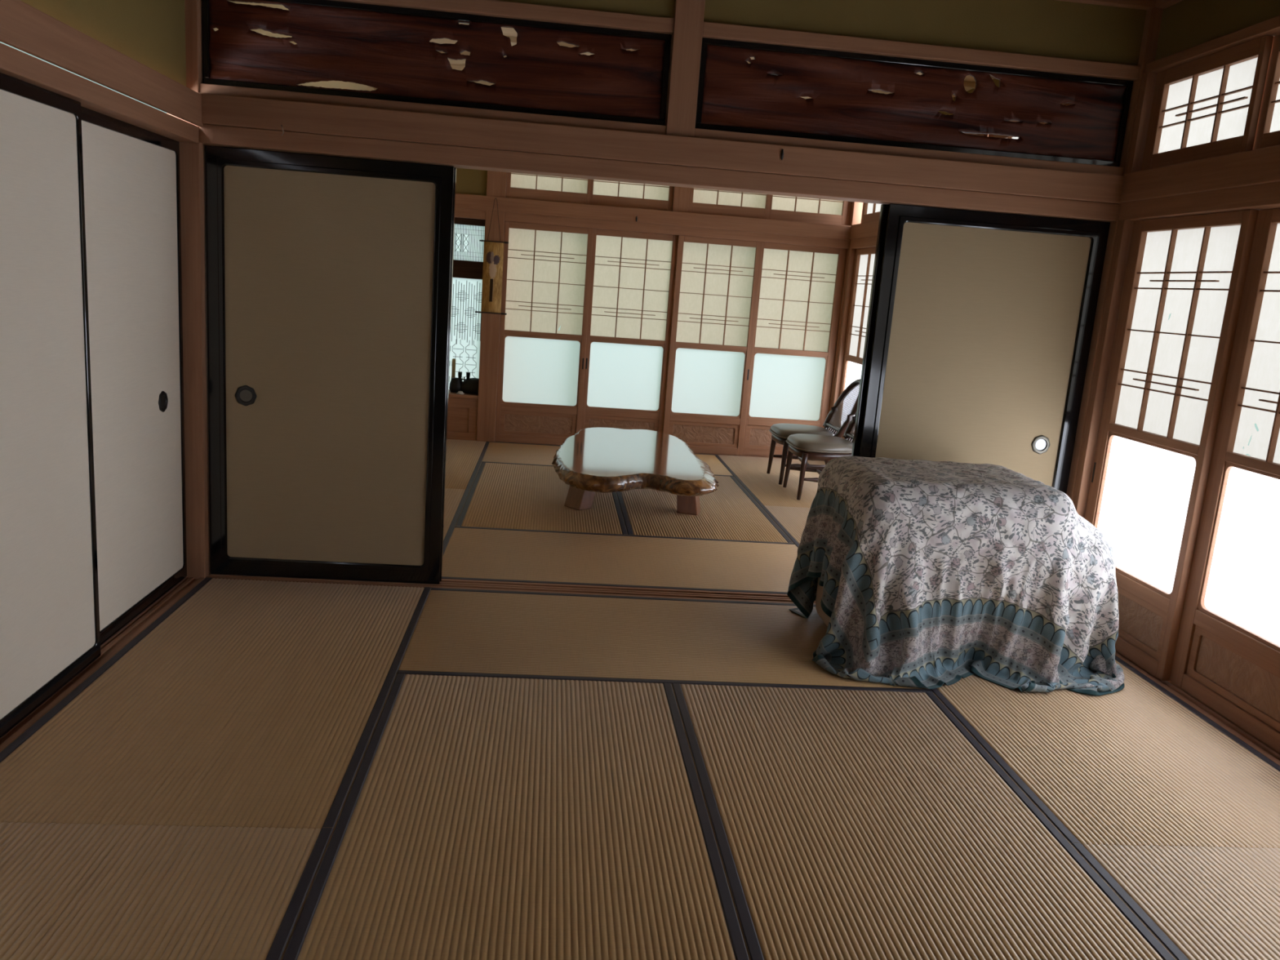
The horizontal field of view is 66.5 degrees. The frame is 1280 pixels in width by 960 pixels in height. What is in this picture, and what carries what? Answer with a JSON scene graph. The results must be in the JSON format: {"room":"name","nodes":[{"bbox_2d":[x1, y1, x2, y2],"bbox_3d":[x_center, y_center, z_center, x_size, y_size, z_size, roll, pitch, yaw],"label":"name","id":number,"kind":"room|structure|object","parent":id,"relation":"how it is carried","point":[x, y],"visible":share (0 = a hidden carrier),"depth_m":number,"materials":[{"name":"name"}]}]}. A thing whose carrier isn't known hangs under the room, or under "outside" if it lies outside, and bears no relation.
{"room":"traditional dwelling","nodes":[
{"label":"traditional dwelling","id":0,"kind":"room"},
{"bbox_2d":[20,0,374,90],"bbox_3d":[-1.774,-0.720,3.200,0.090,2.710,9.950,3,11,-6],"label":"wall","id":1,"kind":"structure","parent":0,"point":[151,33],"depth_m":3.37,"materials":[{"name":"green paint"}]},
{"bbox_2d":[0,42,199,142],"bbox_3d":[-1.545,-0.779,1.030,0.120,0.062,5.700,3,11,-6],"label":"trim","id":2,"kind":"structure","parent":1,"relation":"attached to","point":[16,64],"depth_m":2.96,"materials":[{"name":"brown wood"}]},
{"bbox_2d":[0,0,203,126],"bbox_3d":[-1.470,-0.864,1.018,0.018,0.119,5.698,3,11,-6],"label":"trim","id":3,"kind":"structure","parent":1,"relation":"attached to","point":[24,28],"depth_m":2.88,"materials":[{"name":"brown wood"}]},
{"bbox_2d":[166,0,210,579],"bbox_3d":[-1.825,-0.878,3.974,0.120,2.710,0.134,3,11,-6],"label":"pillar","id":4,"kind":"structure","parent":1,"relation":"attached to","point":[192,155],"depth_m":3.97,"materials":[{"name":"brown wood"}]},
{"bbox_2d":[200,83,666,134],"bbox_3d":[-0.807,-1.482,3.937,1.830,0.039,0.110,3,11,-6],"label":"trim","id":5,"kind":"structure","parent":1,"relation":"attached to","point":[204,88],"depth_m":3.88,"materials":[{"name":"brown wood"}]},
{"bbox_2d":[202,0,671,125],"bbox_3d":[-0.793,-1.675,3.899,1.822,0.352,0.056,3,11,-6],"label":"transom panel","id":6,"kind":"object","parent":5,"relation":"on","point":[389,50],"visible":1,"depth_m":3.88,"materials":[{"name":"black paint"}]},
{"bbox_2d":[217,124,1099,202],"bbox_3d":[0.157,-1.369,4.121,3.795,0.113,0.018,3,11,-6],"label":"trim","id":7,"kind":"structure","parent":1,"relation":"attached to","point":[218,125],"depth_m":4.11,"materials":[{"name":"brown wood"}]},
{"bbox_2d":[199,124,1119,222],"bbox_3d":[0.157,-1.264,4.064,3.795,0.071,0.134,3,11,-6],"label":"trim","id":8,"kind":"structure","parent":1,"relation":"attached to","point":[457,157],"depth_m":4.00,"materials":[{"name":"brown wood"}]},
{"bbox_2d":[197,92,1124,204],"bbox_3d":[0.170,-1.339,3.972,3.795,0.113,0.018,3,11,-6],"label":"trim","id":9,"kind":"structure","parent":1,"relation":"attached to","point":[216,108],"depth_m":3.95,"materials":[{"name":"brown wood"}]},
{"bbox_2d":[781,148,783,159],"bbox_3d":[0.582,-1.331,3.996,0.012,0.044,0.011,3,11,-6],"label":"hook","id":10,"kind":"object","parent":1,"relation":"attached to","point":[782,152],"visible":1,"depth_m":3.99,"materials":[{"name":"black metal"}]},
{"bbox_2d":[455,168,487,195],"bbox_3d":[-1.657,-2.621,7.659,0.933,0.710,0.100,3,11,-6],"label":"wall","id":11,"kind":"structure","parent":0,"point":[468,181],"depth_m":7.69,"materials":[{"name":"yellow paint"}]},
{"bbox_2d":[475,170,506,441],"bbox_3d":[-1.189,-1.611,7.894,0.150,2.710,0.145,3,11,-6],"label":"trim","id":12,"kind":"structure","parent":11,"relation":"attached to","point":[496,183],"depth_m":7.93,"materials":[{"name":"brown wood"}]},
{"bbox_2d":[504,212,849,248],"bbox_3d":[0.323,-2.079,7.935,2.810,0.181,0.130,3,11,-6],"label":"trim","id":13,"kind":"structure","parent":12,"relation":"attached to","point":[508,216],"depth_m":7.88,"materials":[{"name":"brown wood"}]},
{"bbox_2d":[506,172,591,204],"bbox_3d":[-0.719,-2.424,7.741,0.662,0.413,0.028,3,11,-6],"label":"transom window","id":14,"kind":"structure","parent":11,"relation":"in","point":[518,185],"depth_m":7.76,"materials":[{"name":"beige paper"}]},
{"bbox_2d":[589,179,673,211],"bbox_3d":[-0.066,-2.394,7.836,0.679,0.413,0.028,3,11,-6],"label":"transom window","id":15,"kind":"structure","parent":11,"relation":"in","point":[602,193],"depth_m":7.86,"materials":[{"name":"beige paper"}]},
{"bbox_2d":[454,193,851,239],"bbox_3d":[-0.158,-2.124,7.807,3.795,0.112,0.022,3,11,-6],"label":"trim","id":16,"kind":"structure","parent":11,"relation":"attached to","point":[471,202],"depth_m":7.82,"materials":[{"name":"brown wood"}]},
{"bbox_2d":[671,186,689,212],"bbox_3d":[0.345,-2.511,7.846,0.124,0.704,0.115,3,11,-6],"label":"trim","id":17,"kind":"structure","parent":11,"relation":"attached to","point":[681,194],"depth_m":7.84,"materials":[{"name":"brown wood"}]},
{"bbox_2d":[688,187,769,218],"bbox_3d":[0.726,-2.343,7.881,0.657,0.413,0.028,3,11,-6],"label":"transom window","id":18,"kind":"structure","parent":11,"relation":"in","point":[701,201],"depth_m":7.90,"materials":[{"name":"beige paper"}]},
{"bbox_2d":[768,194,852,226],"bbox_3d":[1.390,-2.313,7.977,0.704,0.413,0.028,3,11,-6],"label":"transom window","id":19,"kind":"structure","parent":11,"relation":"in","point":[788,208],"depth_m":8.00,"materials":[{"name":"beige paper"}]},
{"bbox_2d":[367,22,994,100],"bbox_3d":[0.021,-2.590,6.257,4.200,0.080,4.830,3,11,-6],"label":"decoration","id":20,"kind":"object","parent":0,"point":[459,64],"depth_m":5.70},
{"bbox_2d":[497,0,1146,65],"bbox_3d":[0.212,-1.967,3.924,3.800,0.260,0.064,3,11,-6],"label":"wall","id":21,"kind":"structure","parent":0,"point":[1043,28],"depth_m":4.00,"materials":[{"name":"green paint"}]},
{"bbox_2d":[331,0,674,35],"bbox_3d":[-0.778,-1.874,3.859,1.830,0.053,0.110,3,11,-6],"label":"trim","id":22,"kind":"structure","parent":21,"relation":"attached to","point":[495,8],"depth_m":3.85,"materials":[{"name":"brown wood"}]},
{"bbox_2d":[665,0,705,137],"bbox_3d":[0.184,-1.752,3.966,0.116,0.701,0.126,3,11,-6],"label":"trim","id":23,"kind":"structure","parent":21,"relation":"attached to","point":[686,37],"depth_m":3.92,"materials":[{"name":"brown wood"}]},
{"bbox_2d":[702,21,1140,80],"bbox_3d":[1.166,-1.766,4.048,1.849,0.053,0.110,3,11,-6],"label":"trim","id":24,"kind":"structure","parent":21,"relation":"attached to","point":[710,29],"depth_m":3.99,"materials":[{"name":"brown wood"}]},
{"bbox_2d":[1056,0,1155,10],"bbox_3d":[0.225,-2.066,3.846,3.800,0.035,0.042,3,11,-6],"label":"trim","id":25,"kind":"structure","parent":21,"relation":"attached to","point":[1147,5],"depth_m":4.00,"materials":[{"name":"brown wood"}]},
{"bbox_2d":[937,0,1279,115],"bbox_3d":[2.257,-1.669,3.185,0.065,0.255,9.630,3,11,-6],"label":"wall","id":26,"kind":"structure","parent":0,"point":[1185,24],"depth_m":3.77,"materials":[{"name":"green paint"}]},
{"bbox_2d":[828,201,862,413],"bbox_3d":[1.745,-1.449,8.186,0.135,2.710,0.130,3,11,-6],"label":"trim","id":27,"kind":"structure","parent":26,"relation":"attached to","point":[856,208],"depth_m":8.10,"materials":[{"name":"brown wood"}]},
{"bbox_2d":[849,235,877,248],"bbox_3d":[1.952,-1.605,6.161,0.130,0.180,3.796,3,11,-6],"label":"trim","id":28,"kind":"structure","parent":26,"relation":"attached to","point":[869,242],"depth_m":7.67,"materials":[{"name":"brown wood"}]},
{"bbox_2d":[849,220,879,239],"bbox_3d":[1.882,-1.647,6.145,0.018,0.112,3.742,3,11,-6],"label":"trim","id":29,"kind":"structure","parent":26,"relation":"attached to","point":[866,229],"depth_m":7.60,"materials":[{"name":"brown wood"}]},
{"bbox_2d":[860,202,880,223],"bbox_3d":[1.842,-2.185,7.496,0.028,0.408,0.738,3,11,-6],"label":"transom window","id":30,"kind":"structure","parent":26,"relation":"in","point":[870,211],"depth_m":7.70,"materials":[{"name":"brown wood"}]},
{"bbox_2d":[694,128,1124,175],"bbox_3d":[1.136,-1.374,4.125,1.849,0.039,0.110,3,11,-6],"label":"trim","id":31,"kind":"structure","parent":26,"relation":"attached to","point":[700,133],"depth_m":4.07,"materials":[{"name":"brown wood"}]},
{"bbox_2d":[694,37,1133,166],"bbox_3d":[1.151,-1.567,4.087,1.841,0.352,0.056,3,11,-6],"label":"transom panel","id":32,"kind":"object","parent":31,"relation":"on","point":[763,95],"visible":0.99,"depth_m":4.06,"materials":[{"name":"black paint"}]},
{"bbox_2d":[976,133,987,136],"bbox_3d":[1.964,-1.892,6.071,0.028,0.408,0.738,3,11,-6],"label":"transom window","id":33,"kind":"structure","parent":26,"relation":"in","point":[982,135],"depth_m":5.68,"materials":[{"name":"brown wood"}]},
{"bbox_2d":[963,102,1068,137],"bbox_3d":[1.996,-2.118,6.059,0.120,0.040,3.796,3,11,-6],"label":"trim","id":34,"kind":"structure","parent":26,"relation":"attached to","point":[1063,104],"depth_m":5.73,"materials":[{"name":"brown wood"}]},
{"bbox_2d":[988,122,1043,138],"bbox_3d":[2.057,-1.744,5.362,0.028,0.408,0.738,3,11,-6],"label":"transom window","id":35,"kind":"structure","parent":26,"relation":"in","point":[989,135],"depth_m":5.49,"materials":[{"name":"brown wood"}]},
{"bbox_2d":[1066,0,1163,501],"bbox_3d":[2.073,-0.661,4.352,0.135,2.710,0.134,3,11,-6],"label":"trim","id":36,"kind":"structure","parent":26,"relation":"attached to","point":[1153,16],"depth_m":4.23,"materials":[{"name":"brown wood"}]},
{"bbox_2d":[1155,0,1183,8],"bbox_3d":[2.375,-1.385,1.235,0.045,0.035,5.688,3,11,-6],"label":"trim","id":37,"kind":"structure","parent":26,"relation":"attached to","point":[1163,4],"depth_m":3.96,"materials":[{"name":"brown wood"}]},
{"bbox_2d":[1145,15,1279,72],"bbox_3d":[2.404,-1.138,1.294,0.120,0.040,5.700,3,11,-6],"label":"trim","id":38,"kind":"structure","parent":26,"relation":"attached to","point":[1271,27],"depth_m":3.63,"materials":[{"name":"brown wood"}]},
{"bbox_3d":[0.310,0.730,3.958,6.100,0.105,10.700,3,11,-6],"label":"floor","id":39,"kind":"structure","parent":0,"visible":0},
{"bbox_2d":[0,577,204,751],"bbox_3d":[-1.685,1.011,1.386,0.130,0.054,5.700,3,11,-6],"label":"threshold","id":40,"kind":"object","parent":39,"relation":"on","point":[128,633],"visible":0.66,"depth_m":3.39,"materials":[{"name":"brown wood"}]},
{"bbox_2d":[0,72,100,737],"bbox_3d":[-1.725,-0.178,2.647,0.028,1.771,0.965,3,11,-6],"label":"sliding door","id":41,"kind":"structure","parent":40,"relation":"on","point":[50,633],"depth_m":2.83,"materials":[{"name":"black paint"}]},
{"bbox_2d":[80,106,186,645],"bbox_3d":[-1.838,-0.362,3.530,0.029,1.771,0.932,3,11,-6],"label":"sliding door","id":42,"kind":"structure","parent":40,"relation":"on","point":[131,172],"depth_m":3.53,"materials":[{"name":"black paint"}]},
{"bbox_2d":[161,395,165,407],"bbox_3d":[-1.862,-0.306,3.805,0.006,0.050,0.050,3,11,-6],"label":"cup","id":43,"kind":"object","parent":42,"relation":"on","point":[163,397],"depth_m":3.81,"materials":[{"name":"black metal"}]},
{"bbox_2d":[0,822,333,959],"bbox_3d":[-1.145,1.044,1.422,0.952,0.055,1.905,3,11,-6],"label":"mat","id":44,"kind":"object","parent":39,"relation":"on","point":[68,891],"visible":1,"depth_m":2.11,"materials":[{"name":"beige wicker"}]},
{"bbox_2d":[0,577,431,829],"bbox_3d":[-1.305,0.660,3.286,0.952,0.055,1.911,3,11,-6],"label":"mat","id":45,"kind":"object","parent":39,"relation":"on","point":[245,703],"visible":1,"depth_m":2.92,"materials":[{"name":"beige wicker"}]},
{"bbox_2d":[442,488,470,557],"bbox_3d":[-1.478,0.251,5.278,0.946,0.055,1.899,3,11,-6],"label":"mat","id":46,"kind":"object","parent":39,"relation":"on","point":[455,499],"visible":0.06,"depth_m":5.70,"materials":[{"name":"beige wicker"}]},
{"bbox_2d":[446,397,478,440],"bbox_3d":[-1.775,-0.498,8.030,0.865,0.395,0.030,3,11,-6],"label":"panel","id":47,"kind":"object","parent":39,"relation":"on","point":[462,415],"visible":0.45,"depth_m":8.05,"materials":[{"name":"brown wood"}]},
{"bbox_2d":[444,439,489,489],"bbox_3d":[-1.637,-0.130,7.131,0.946,0.055,1.893,3,11,-6],"label":"mat","id":48,"kind":"object","parent":39,"relation":"on","point":[464,458],"visible":0.26,"depth_m":7.15,"materials":[{"name":"beige wicker"}]},
{"bbox_2d":[206,573,815,604],"bbox_3d":[0.022,0.534,4.423,3.795,0.054,0.134,3,11,-6],"label":"threshold","id":49,"kind":"object","parent":39,"relation":"on","point":[445,583],"visible":0.32,"depth_m":4.38,"materials":[{"name":"brown wood"}]},
{"bbox_2d":[204,145,454,583],"bbox_3d":[-1.305,-0.435,4.097,0.975,1.771,0.034,3,11,-6],"label":"sliding door","id":50,"kind":"structure","parent":49,"relation":"on","point":[328,277],"depth_m":4.08,"materials":[{"name":"black paint"}]},
{"bbox_2d":[240,389,252,401],"bbox_3d":[-1.646,-0.353,4.082,0.052,0.052,0.006,3,11,-6],"label":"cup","id":51,"kind":"object","parent":50,"relation":"on","point":[246,395],"depth_m":4.08,"materials":[{"name":"grey metal"}]},
{"bbox_2d":[440,167,456,581],"bbox_3d":[-1.298,-0.442,4.135,0.963,1.771,0.034,3,11,-6],"label":"sliding door","id":52,"kind":"structure","parent":49,"relation":"on","point":[455,174],"depth_m":4.16,"materials":[{"name":"black paint"}]},
{"bbox_2d":[851,204,888,456],"bbox_3d":[1.461,-0.289,4.403,0.985,1.771,0.034,3,11,-6],"label":"sliding door","id":53,"kind":"structure","parent":49,"relation":"on","point":[882,218],"depth_m":4.28,"materials":[{"name":"black paint"}]},
{"bbox_2d":[857,203,1110,493],"bbox_3d":[1.484,-0.280,4.368,0.987,1.771,0.034,3,11,-6],"label":"sliding door","id":54,"kind":"structure","parent":49,"relation":"on","point":[984,323],"depth_m":4.29,"materials":[{"name":"black paint"}]},
{"bbox_2d":[1035,439,1045,449],"bbox_3d":[1.811,-0.161,4.417,0.052,0.052,0.006,3,11,-6],"label":"door handle","id":55,"kind":"object","parent":54,"relation":"on","point":[1040,444],"depth_m":4.41,"materials":[{"name":"silver metal"}]},
{"bbox_2d":[281,673,749,959],"bbox_3d":[-0.282,0.903,2.451,0.945,0.055,1.906,3,11,-6],"label":"mat","id":56,"kind":"object","parent":39,"relation":"on","point":[481,818],"visible":1,"depth_m":2.41,"materials":[{"name":"beige wicker"}]},
{"bbox_2d":[455,462,627,534],"bbox_3d":[-0.617,0.112,6.299,0.945,0.055,1.899,3,11,-6],"label":"mat","id":57,"kind":"object","parent":39,"relation":"on","point":[500,495],"visible":0.75,"depth_m":5.94,"materials":[{"name":"beige wicker"}]},
{"bbox_2d":[481,441,733,476],"bbox_3d":[-0.270,-0.147,7.732,1.881,0.055,0.942,3,11,-6],"label":"mat","id":58,"kind":"object","parent":39,"relation":"on","point":[500,452],"visible":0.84,"depth_m":7.66,"materials":[{"name":"beige wicker"}]},
{"bbox_2d":[441,525,797,594],"bbox_3d":[-0.032,0.424,4.952,1.881,0.055,0.951,3,11,-6],"label":"mat","id":59,"kind":"object","parent":39,"relation":"on","point":[472,553],"visible":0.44,"depth_m":4.89,"materials":[{"name":"beige wicker"}]},
{"bbox_2d":[494,440,824,461],"bbox_3d":[0.186,-0.226,8.304,2.815,0.054,0.130,3,11,-6],"label":"threshold","id":60,"kind":"object","parent":39,"relation":"on","point":[495,441],"visible":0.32,"depth_m":8.31,"materials":[{"name":"brown wood"}]},
{"bbox_2d":[494,221,593,444],"bbox_3d":[-0.791,-1.175,7.991,0.706,1.774,0.034,3,11,-6],"label":"sliding door","id":61,"kind":"structure","parent":60,"relation":"on","point":[547,268],"depth_m":7.99,"materials":[{"name":"beige paper"}]},
{"bbox_2d":[581,228,678,432],"bbox_3d":[-0.099,-1.143,8.092,0.712,1.774,0.034,3,11,-6],"label":"sliding door","id":62,"kind":"structure","parent":60,"relation":"on","point":[633,273],"depth_m":8.07,"materials":[{"name":"beige paper"}]},
{"bbox_2d":[662,235,762,455],"bbox_3d":[0.593,-1.098,8.125,0.694,1.774,0.034,3,11,-6],"label":"sliding door","id":63,"kind":"structure","parent":60,"relation":"on","point":[717,282],"depth_m":8.12,"materials":[{"name":"beige paper"}]},
{"bbox_2d":[742,242,847,456],"bbox_3d":[1.285,-1.066,8.227,0.726,1.774,0.032,3,11,-6],"label":"sliding door","id":64,"kind":"structure","parent":60,"relation":"on","point":[800,287],"depth_m":8.21,"materials":[{"name":"beige paper"}]},
{"bbox_2d":[396,587,933,693],"bbox_3d":[0.071,0.643,3.893,1.895,0.055,0.951,3,11,-6],"label":"mat","id":65,"kind":"object","parent":39,"relation":"on","point":[458,632],"visible":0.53,"depth_m":3.79,"materials":[{"name":"beige wicker"}]},
{"bbox_2d":[616,475,792,542],"bbox_3d":[0.319,0.164,6.389,0.936,0.055,1.899,3,11,-6],"label":"mat","id":66,"kind":"object","parent":39,"relation":"on","point":[730,512],"visible":0.63,"depth_m":5.96,"materials":[{"name":"beige wicker"}]},
{"bbox_2d":[551,426,719,515],"bbox_3d":[-0.074,-0.029,6.207,0.983,0.334,1.940,3,11,-6],"label":"table","id":67,"kind":"object","parent":66,"relation":"on","point":[591,460],"visible":1,"depth_m":5.79,"materials":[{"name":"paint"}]},
{"bbox_2d":[714,454,825,507],"bbox_3d":[1.193,0.028,7.405,0.981,0.055,1.893,3,11,-6],"label":"mat","id":68,"kind":"object","parent":39,"relation":"on","point":[765,488],"visible":0.49,"depth_m":7.29,"materials":[{"name":"beige wicker"}]},
{"bbox_2d":[766,378,860,484],"bbox_3d":[1.321,-0.379,7.300,0.672,0.796,0.501,3,11,-6],"label":"dining chair","id":69,"kind":"object","parent":68,"relation":"on","point":[780,433],"visible":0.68,"depth_m":7.24,"materials":[{"name":"wood"}]},
{"bbox_2d":[782,412,856,500],"bbox_3d":[1.374,-0.276,6.803,0.672,0.796,0.501,3,11,-6],"label":"dining chair","id":70,"kind":"object","parent":68,"relation":"on","point":[815,446],"visible":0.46,"depth_m":6.63,"materials":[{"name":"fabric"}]},
{"bbox_2d":[760,504,810,547],"bbox_3d":[1.352,0.408,5.553,0.981,0.055,1.899,3,11,-6],"label":"mat","id":71,"kind":"object","parent":39,"relation":"on","point":[792,521],"visible":0.14,"depth_m":6.09,"materials":[{"name":"beige wicker"}]},
{"bbox_2d":[671,683,1176,959],"bbox_3d":[0.661,0.956,2.542,0.950,0.055,1.906,3,11,-6],"label":"mat","id":72,"kind":"object","parent":39,"relation":"on","point":[846,824],"visible":1,"depth_m":2.52,"materials":[{"name":"beige wicker"}]},
{"bbox_2d":[930,655,1279,848],"bbox_3d":[1.532,0.818,3.562,0.961,0.055,1.911,3,11,-6],"label":"mat","id":73,"kind":"object","parent":39,"relation":"on","point":[1137,764],"visible":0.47,"depth_m":3.07,"materials":[{"name":"beige wicker"}]},
{"bbox_2d":[815,577,830,626],"bbox_3d":[1.286,0.333,3.960,1.025,0.697,0.630,3,11,-6],"label":"seat","id":74,"kind":"object","parent":73,"relation":"on","point":[823,615],"visible":0.06,"depth_m":4.10,"materials":[{"name":"wood"}]},
{"bbox_2d":[786,456,1124,695],"bbox_3d":[1.277,0.326,3.925,1.258,0.723,0.936,3,11,-6],"label":"draped cloth","id":75,"kind":"object","parent":74,"relation":"on","point":[932,575],"visible":1,"depth_m":3.63,"materials":[{"name":"fabric"}]},
{"bbox_2d":[1071,843,1279,959],"bbox_3d":[1.692,1.202,1.697,0.961,0.055,1.905,3,11,-6],"label":"mat","id":76,"kind":"object","parent":39,"relation":"on","point":[1200,903],"visible":1,"depth_m":2.39,"materials":[{"name":"beige wicker"}]},
{"bbox_2d":[1115,649,1279,765],"bbox_3d":[2.232,1.229,1.766,0.128,0.054,5.700,3,11,-6],"label":"threshold","id":77,"kind":"object","parent":39,"relation":"on","point":[1254,742],"depth_m":3.51,"materials":[{"name":"brown wood"}]},
{"bbox_2d":[1072,220,1133,518],"bbox_3d":[2.047,-0.235,4.344,0.120,1.777,0.047,3,11,-6],"label":"trim","id":78,"kind":"structure","parent":77,"relation":"on","point":[1124,231],"depth_m":4.27,"materials":[{"name":"brown wood"}]},
{"bbox_2d":[1084,208,1258,680],"bbox_3d":[2.075,-0.159,3.969,0.034,1.774,0.716,3,11,-6],"label":"sliding door","id":79,"kind":"structure","parent":77,"relation":"on","point":[1166,380],"depth_m":3.89,"materials":[{"name":"white paper"}]},
{"bbox_2d":[1168,208,1279,752],"bbox_3d":[2.169,-0.014,3.277,0.032,1.774,0.728,3,11,-6],"label":"sliding door","id":80,"kind":"structure","parent":77,"relation":"on","point":[1227,654],"depth_m":3.46,"materials":[{"name":"white paper"}]},
{"bbox_3d":[1.824,0.250,6.531,0.128,0.054,3.796,3,11,-6],"label":"threshold","id":81,"kind":"object","parent":39,"relation":"on","visible":0},
{"bbox_2d":[828,248,856,461],"bbox_3d":[1.719,-1.023,8.179,0.120,1.777,0.049,3,11,-6],"label":"trim","id":82,"kind":"structure","parent":81,"relation":"on","point":[851,266],"depth_m":8.11,"materials":[{"name":"brown wood"}]},
{"bbox_2d":[835,247,875,441],"bbox_3d":[1.756,-0.926,7.702,0.032,1.774,0.927,3,11,-6],"label":"sliding door","id":83,"kind":"structure","parent":81,"relation":"on","point":[864,257],"depth_m":7.91,"materials":[{"name":"white paper"}]},
{"bbox_3d":[-1.682,-1.312,8.029,0.960,2.000,0.340,3,11,-6],"label":"wall","id":84,"kind":"structure","parent":0,"visible":0},
{"bbox_2d":[448,389,478,399],"bbox_3d":[-1.770,-0.732,8.120,0.865,0.028,0.320,3,11,-6],"label":"shelf","id":85,"kind":"object","parent":84,"relation":"attached to","point":[451,394],"visible":0.2,"depth_m":8.00,"materials":[{"name":"brown wood"}]},
{"bbox_2d":[451,358,455,377],"bbox_3d":[-1.562,-0.881,8.174,0.056,0.270,0.056,3,11,-6],"label":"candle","id":86,"kind":"object","parent":85,"relation":"on","point":[453,366],"visible":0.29,"depth_m":8.15,"materials":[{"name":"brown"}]},
{"bbox_2d":[456,391,464,394],"bbox_3d":[-1.474,-0.718,8.020,0.068,0.023,0.068,3,11,-6],"label":"dish","id":87,"kind":"object","parent":85,"relation":"on","point":[459,392],"visible":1,"depth_m":8.00,"materials":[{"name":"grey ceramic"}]},
{"bbox_2d":[448,372,479,394],"bbox_3d":[-1.419,-0.808,8.114,0.326,0.170,0.158,3,11,-6],"label":"ornament","id":88,"kind":"object","parent":85,"relation":"on","point":[469,385],"visible":0.88,"depth_m":8.07,"materials":[{"name":"black ceramic"}]},
{"bbox_2d":[448,217,485,386],"bbox_3d":[-1.643,-1.449,8.127,0.780,1.464,0.040,3,11,-6],"label":"alcove window","id":89,"kind":"structure","parent":84,"relation":"in","point":[468,254],"depth_m":8.13,"materials":[{"name":"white glass"}]},
{"bbox_2d":[454,208,485,219],"bbox_3d":[-1.649,-2.175,7.691,0.865,0.174,0.038,3,11,-6],"label":"trim","id":90,"kind":"structure","parent":84,"relation":"attached to","point":[459,212],"depth_m":7.71,"materials":[{"name":"brown wood"}]},
{"bbox_3d":[2.449,0.388,-0.051,0.080,2.430,2.455,3,11,-6],"label":"wall","id":91,"kind":"structure","parent":0,"visible":0},
{"bbox_2d":[1126,71,1157,173],"bbox_3d":[2.141,-1.489,4.098,0.120,0.404,0.039,3,11,-6],"label":"trim","id":92,"kind":"structure","parent":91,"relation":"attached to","point":[1148,82],"depth_m":4.08,"materials":[{"name":"brown wood"}]},
{"bbox_2d":[1118,181,1279,221],"bbox_3d":[2.360,-0.625,1.396,0.130,0.180,5.700,3,11,-6],"label":"trim","id":93,"kind":"structure","parent":91,"relation":"attached to","point":[1261,196],"depth_m":3.63,"materials":[{"name":"brown wood"}]},
{"bbox_2d":[1120,145,1279,202],"bbox_3d":[2.290,-0.668,1.371,0.018,0.118,5.680,3,11,-6],"label":"trim","id":94,"kind":"structure","parent":91,"relation":"attached to","point":[1260,166],"depth_m":3.61,"materials":[{"name":"brown wood"}]},
{"bbox_2d":[1141,35,1273,170],"bbox_3d":[2.161,-1.416,3.765,0.028,0.413,0.640,3,11,-6],"label":"transom window","id":95,"kind":"structure","parent":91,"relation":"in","point":[1208,106],"depth_m":3.72,"materials":[{"name":"white paper"}]},
{"bbox_2d":[1252,35,1279,150],"bbox_3d":[2.246,-1.286,3.147,0.028,0.413,0.652,3,11,-6],"label":"transom window","id":96,"kind":"structure","parent":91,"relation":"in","point":[1268,129],"depth_m":3.43,"materials":[{"name":"brown wood"}]},
{"bbox_3d":[-1.134,-2.215,7.682,0.005,0.011,0.017,3,11,-6],"label":"hook","id":97,"kind":"object","parent":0,"visible":0},
{"bbox_2d":[475,198,508,315],"bbox_3d":[-1.167,-1.777,7.774,0.250,0.901,0.015,3,11,-6],"label":"scroll","id":98,"kind":"object","parent":97,"relation":"hanging from","point":[493,251],"visible":1,"depth_m":7.80,"materials":[{"name":"brown"}]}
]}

